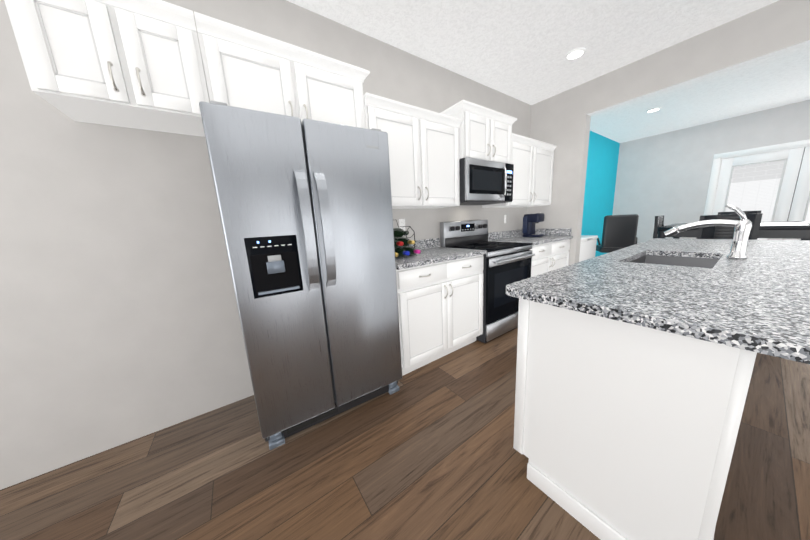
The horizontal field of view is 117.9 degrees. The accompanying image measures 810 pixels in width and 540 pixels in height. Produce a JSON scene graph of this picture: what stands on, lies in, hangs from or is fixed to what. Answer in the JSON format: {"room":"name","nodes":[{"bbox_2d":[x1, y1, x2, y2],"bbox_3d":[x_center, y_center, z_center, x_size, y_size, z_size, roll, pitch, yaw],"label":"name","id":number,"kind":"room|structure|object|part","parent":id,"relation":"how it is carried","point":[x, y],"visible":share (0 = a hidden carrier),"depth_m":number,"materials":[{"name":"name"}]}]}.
{"room":"kitchen","nodes":[
{"label":"kitchen","id":0,"kind":"room"},
{"bbox_2d":[0,0,619,489],"bbox_3d":[0.858,-0.796,3.092,10.200,2.740,0.150,-10,13,-34],"label":"wall","id":1,"kind":"structure","parent":0,"point":[120,324],"depth_m":1.40,"materials":[{"name":"beige paint"}]},
{"bbox_2d":[4,0,208,136],"bbox_3d":[-1.340,-0.980,1.169,0.606,0.450,0.382,-10,13,-34],"label":"upper cabinet","id":2,"kind":"object","parent":1,"relation":"attached to","point":[136,64],"visible":1,"depth_m":1.07,"materials":[{"name":"white paint"}]},
{"bbox_2d":[194,11,369,128],"bbox_3d":[-0.710,-1.095,1.599,0.928,0.450,0.382,-10,13,-34],"label":"upper cabinet","id":3,"kind":"object","parent":1,"relation":"attached to","point":[247,69],"visible":0.65,"depth_m":1.39,"materials":[{"name":"white paint"}]},
{"bbox_2d":[399,219,404,230],"bbox_3d":[-0.027,-0.447,2.419,0.072,0.115,0.008,-10,13,-34],"label":"outlet","id":4,"kind":"object","parent":1,"relation":"attached to","point":[401,222],"visible":0.85,"depth_m":2.41,"materials":[{"name":"white plastic"}]},
{"bbox_2d":[363,92,461,208],"bbox_3d":[0.045,-0.944,2.159,0.960,0.755,0.382,-10,13,-34],"label":"upper cabinet","id":5,"kind":"object","parent":1,"relation":"attached to","point":[423,144],"visible":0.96,"depth_m":2.02,"materials":[{"name":"white paint"}]},
{"bbox_2d":[440,100,516,163],"bbox_3d":[0.749,-1.350,2.569,0.844,0.460,0.427,-10,13,-34],"label":"upper cabinet","id":6,"kind":"object","parent":1,"relation":"attached to","point":[485,133],"visible":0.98,"depth_m":2.36,"materials":[{"name":"white paint"}]},
{"bbox_2d":[459,157,513,204],"bbox_3d":[0.783,-0.923,2.634,0.756,0.398,0.467,-10,13,-34],"label":"over-the-range microwave","id":7,"kind":"object","parent":6,"relation":"attached to","point":[485,182],"visible":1,"depth_m":2.43,"materials":[{"name":"grey metal"}]},
{"bbox_2d":[482,133,556,207],"bbox_3d":[1.497,-1.214,3.149,1.060,0.762,0.382,-10,13,-34],"label":"upper cabinet","id":8,"kind":"object","parent":1,"relation":"attached to","point":[532,160],"visible":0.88,"depth_m":3.01,"materials":[{"name":"white paint"}]},
{"bbox_2d":[0,327,809,539],"bbox_3d":[2.291,0.891,1.446,10.500,0.100,5.180,-10,13,-34],"label":"floor","id":9,"kind":"structure","parent":0,"point":[427,452],"depth_m":1.21,"materials":[{"name":"wood"}]},
{"bbox_2d":[199,101,401,449],"bbox_3d":[-0.577,0.053,1.630,0.895,1.772,0.689,-10,13,-31],"label":"refrigerator","id":10,"kind":"object","parent":9,"relation":"on","point":[305,210],"visible":1,"depth_m":1.33,"materials":[{"name":"grey metal"}]},
{"bbox_2d":[395,238,486,375],"bbox_3d":[0.191,0.263,2.282,0.974,1.035,0.652,-10,13,-34],"label":"base cabinet","id":11,"kind":"object","parent":9,"relation":"on","point":[440,298],"visible":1,"depth_m":2.01,"materials":[{"name":"white paint"}]},
{"bbox_2d":[393,220,420,257],"bbox_3d":[-0.066,-0.260,2.025,0.348,0.312,0.307,-10,13,-34],"label":"wine rack","id":12,"kind":"object","parent":11,"relation":"on","point":[402,246],"visible":0.56,"depth_m":1.98,"materials":[{"name":"black metal"}]},
{"bbox_2d":[440,220,534,342],"bbox_3d":[0.919,0.054,2.720,0.758,1.205,0.695,-10,13,-34],"label":"range","id":13,"kind":"object","parent":9,"relation":"on","point":[505,264],"visible":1,"depth_m":2.49,"materials":[{"name":"grey"}]},
{"bbox_2d":[488,228,572,276],"bbox_3d":[1.642,-0.003,3.272,1.048,1.035,0.652,-10,13,-34],"label":"base cabinet","id":14,"kind":"object","parent":9,"relation":"on","point":[550,249],"visible":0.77,"depth_m":3.10,"materials":[{"name":"white paint"}]},
{"bbox_2d":[522,213,544,236],"bbox_3d":[1.776,-0.620,3.371,0.173,0.322,0.222,-10,13,-34],"label":"coffee maker","id":15,"kind":"object","parent":14,"relation":"on","point":[530,221],"visible":1,"depth_m":3.35,"materials":[{"name":"blue plastic"}]},
{"bbox_2d":[579,235,597,261],"bbox_3d":[2.612,-0.101,3.957,0.692,0.870,0.609,-10,13,-34],"label":"chest freezer","id":16,"kind":"object","parent":9,"relation":"on","point":[588,246],"visible":0.15,"depth_m":3.68,"materials":[{"name":"white"}]},
{"bbox_2d":[596,214,638,252],"bbox_3d":[4.138,-0.498,4.833,0.636,1.160,0.597,2,12,25],"label":"office chair","id":17,"kind":"object","parent":9,"relation":"on","point":[619,232],"visible":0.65,"depth_m":4.54,"materials":[{"name":"black plastic"}]},
{"bbox_2d":[513,254,756,539],"bbox_3d":[1.817,0.391,1.563,2.664,0.885,0.809,-10,13,-34],"label":"kitchen island","id":18,"kind":"object","parent":9,"relation":"on","point":[635,365],"depth_m":0.82,"materials":[{"name":"white paint"}]},
{"bbox_2d":[506,238,809,364],"bbox_3d":[1.808,-0.057,1.455,2.724,0.035,0.936,-10,13,-34],"label":"island countertop","id":19,"kind":"structure","parent":18,"relation":"on","point":[760,302],"depth_m":0.89,"materials":[{"name":"grey stone"}]},
{"bbox_2d":[664,203,751,258],"bbox_3d":[1.800,-0.235,1.468,0.068,0.309,0.338,-10,13,-34],"label":"kitchen faucet","id":20,"kind":"object","parent":19,"relation":"on","point":[742,227],"visible":1,"depth_m":1.37,"materials":[{"name":"silver metal"}]},
{"bbox_2d":[653,215,663,238],"bbox_3d":[4.260,-0.303,3.892,0.430,1.120,0.490,-10,13,-34],"label":"bar chair","id":21,"kind":"object","parent":9,"relation":"on","point":[659,221],"visible":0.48,"depth_m":3.87,"materials":[{"name":"black paint"}]},
{"bbox_2d":[696,213,762,239],"bbox_3d":[3.894,-0.113,2.999,0.490,1.120,0.430,-10,13,-34],"label":"bar chair","id":22,"kind":"object","parent":9,"relation":"on","point":[716,232],"visible":0.31,"depth_m":2.81,"materials":[{"name":"black paint"}]},
{"bbox_2d":[657,221,809,239],"bbox_3d":[4.678,-0.178,3.546,1.300,0.960,1.300,-10,13,-34],"label":"dining table","id":23,"kind":"object","parent":9,"relation":"on","point":[800,230],"visible":0.29,"depth_m":2.91,"materials":[{"name":"black paint"}]},
{"bbox_2d":[718,210,761,214],"bbox_3d":[5.431,-0.398,4.061,0.490,1.120,0.430,-10,13,-34],"label":"bar chair","id":24,"kind":"object","parent":9,"relation":"on","point":[745,212],"visible":0.08,"depth_m":4.02,"materials":[{"name":"black paint"}]},
{"bbox_2d":[286,0,809,142],"bbox_3d":[2.143,-1.905,0.911,10.500,0.120,5.180,-10,13,-34],"label":"ceiling","id":25,"kind":"structure","parent":0,"point":[518,49],"depth_m":2.22,"materials":[{"name":"white paint"}]},
{"bbox_2d":[565,47,585,59],"bbox_3d":[1.647,-2.087,2.360,0.170,0.014,0.170,-10,13,-34],"label":"recessed light","id":26,"kind":"object","parent":25,"relation":"in","point":[575,53],"visible":1,"depth_m":2.34,"materials":[{"name":"white plastic"}]},
{"bbox_2d":[646,107,660,112],"bbox_3d":[3.843,-2.474,3.775,0.170,0.014,0.170,-10,13,-34],"label":"recessed light","id":27,"kind":"object","parent":25,"relation":"in","point":[653,109],"visible":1,"depth_m":3.75,"materials":[{"name":"white plastic"}]},
{"bbox_2d":[527,114,590,264],"bbox_3d":[2.102,-0.753,3.470,0.140,2.385,0.680,-10,13,-34],"label":"wall","id":28,"kind":"structure","parent":0,"point":[569,139],"depth_m":3.21,"materials":[{"name":"beige paint"}]},
{"bbox_2d":[530,0,809,132],"bbox_3d":[2.830,-1.924,2.088,0.140,0.355,3.460,-10,13,-34],"label":"header beam","id":29,"kind":"structure","parent":0,"point":[776,29],"depth_m":2.25,"materials":[{"name":"beige paint"}]},
{"bbox_2d":[612,100,809,243],"bbox_3d":[6.360,-1.245,3.916,0.140,2.740,4.730,-10,13,-34],"label":"wall","id":30,"kind":"structure","parent":0,"point":[667,175],"depth_m":4.84,"materials":[{"name":"grey paint"}]},
{"bbox_2d":[704,139,809,238],"bbox_3d":[6.332,-0.967,4.016,0.158,2.160,1.795,-10,13,-34],"label":"door frame","id":31,"kind":"structure","parent":30,"relation":"attached to","point":[714,178],"depth_m":4.36,"materials":[{"name":"white wood"}]},
{"bbox_3d":[6.340,-0.921,4.029,0.008,2.064,1.603,-10,13,-34],"label":"french door jamb rebate","id":32,"kind":"part","parent":31,"relation":"part of","materials":[{"name":"white wood"}]},
{"bbox_2d":[712,147,804,239],"bbox_3d":[6.084,-0.975,4.335,0.046,2.041,0.794,-10,13,-34],"label":"window","id":33,"kind":"structure","parent":30,"relation":"in","point":[752,184],"depth_m":4.17,"materials":[{"name":"white"}]},
{"bbox_2d":[783,146,809,239],"bbox_3d":[6.518,-0.870,3.667,0.113,2.041,0.794,-10,13,-34],"label":"french door","id":34,"kind":"structure","parent":30,"relation":"in","point":[800,209],"depth_m":3.88,"materials":[{"name":"white"}]}
]}

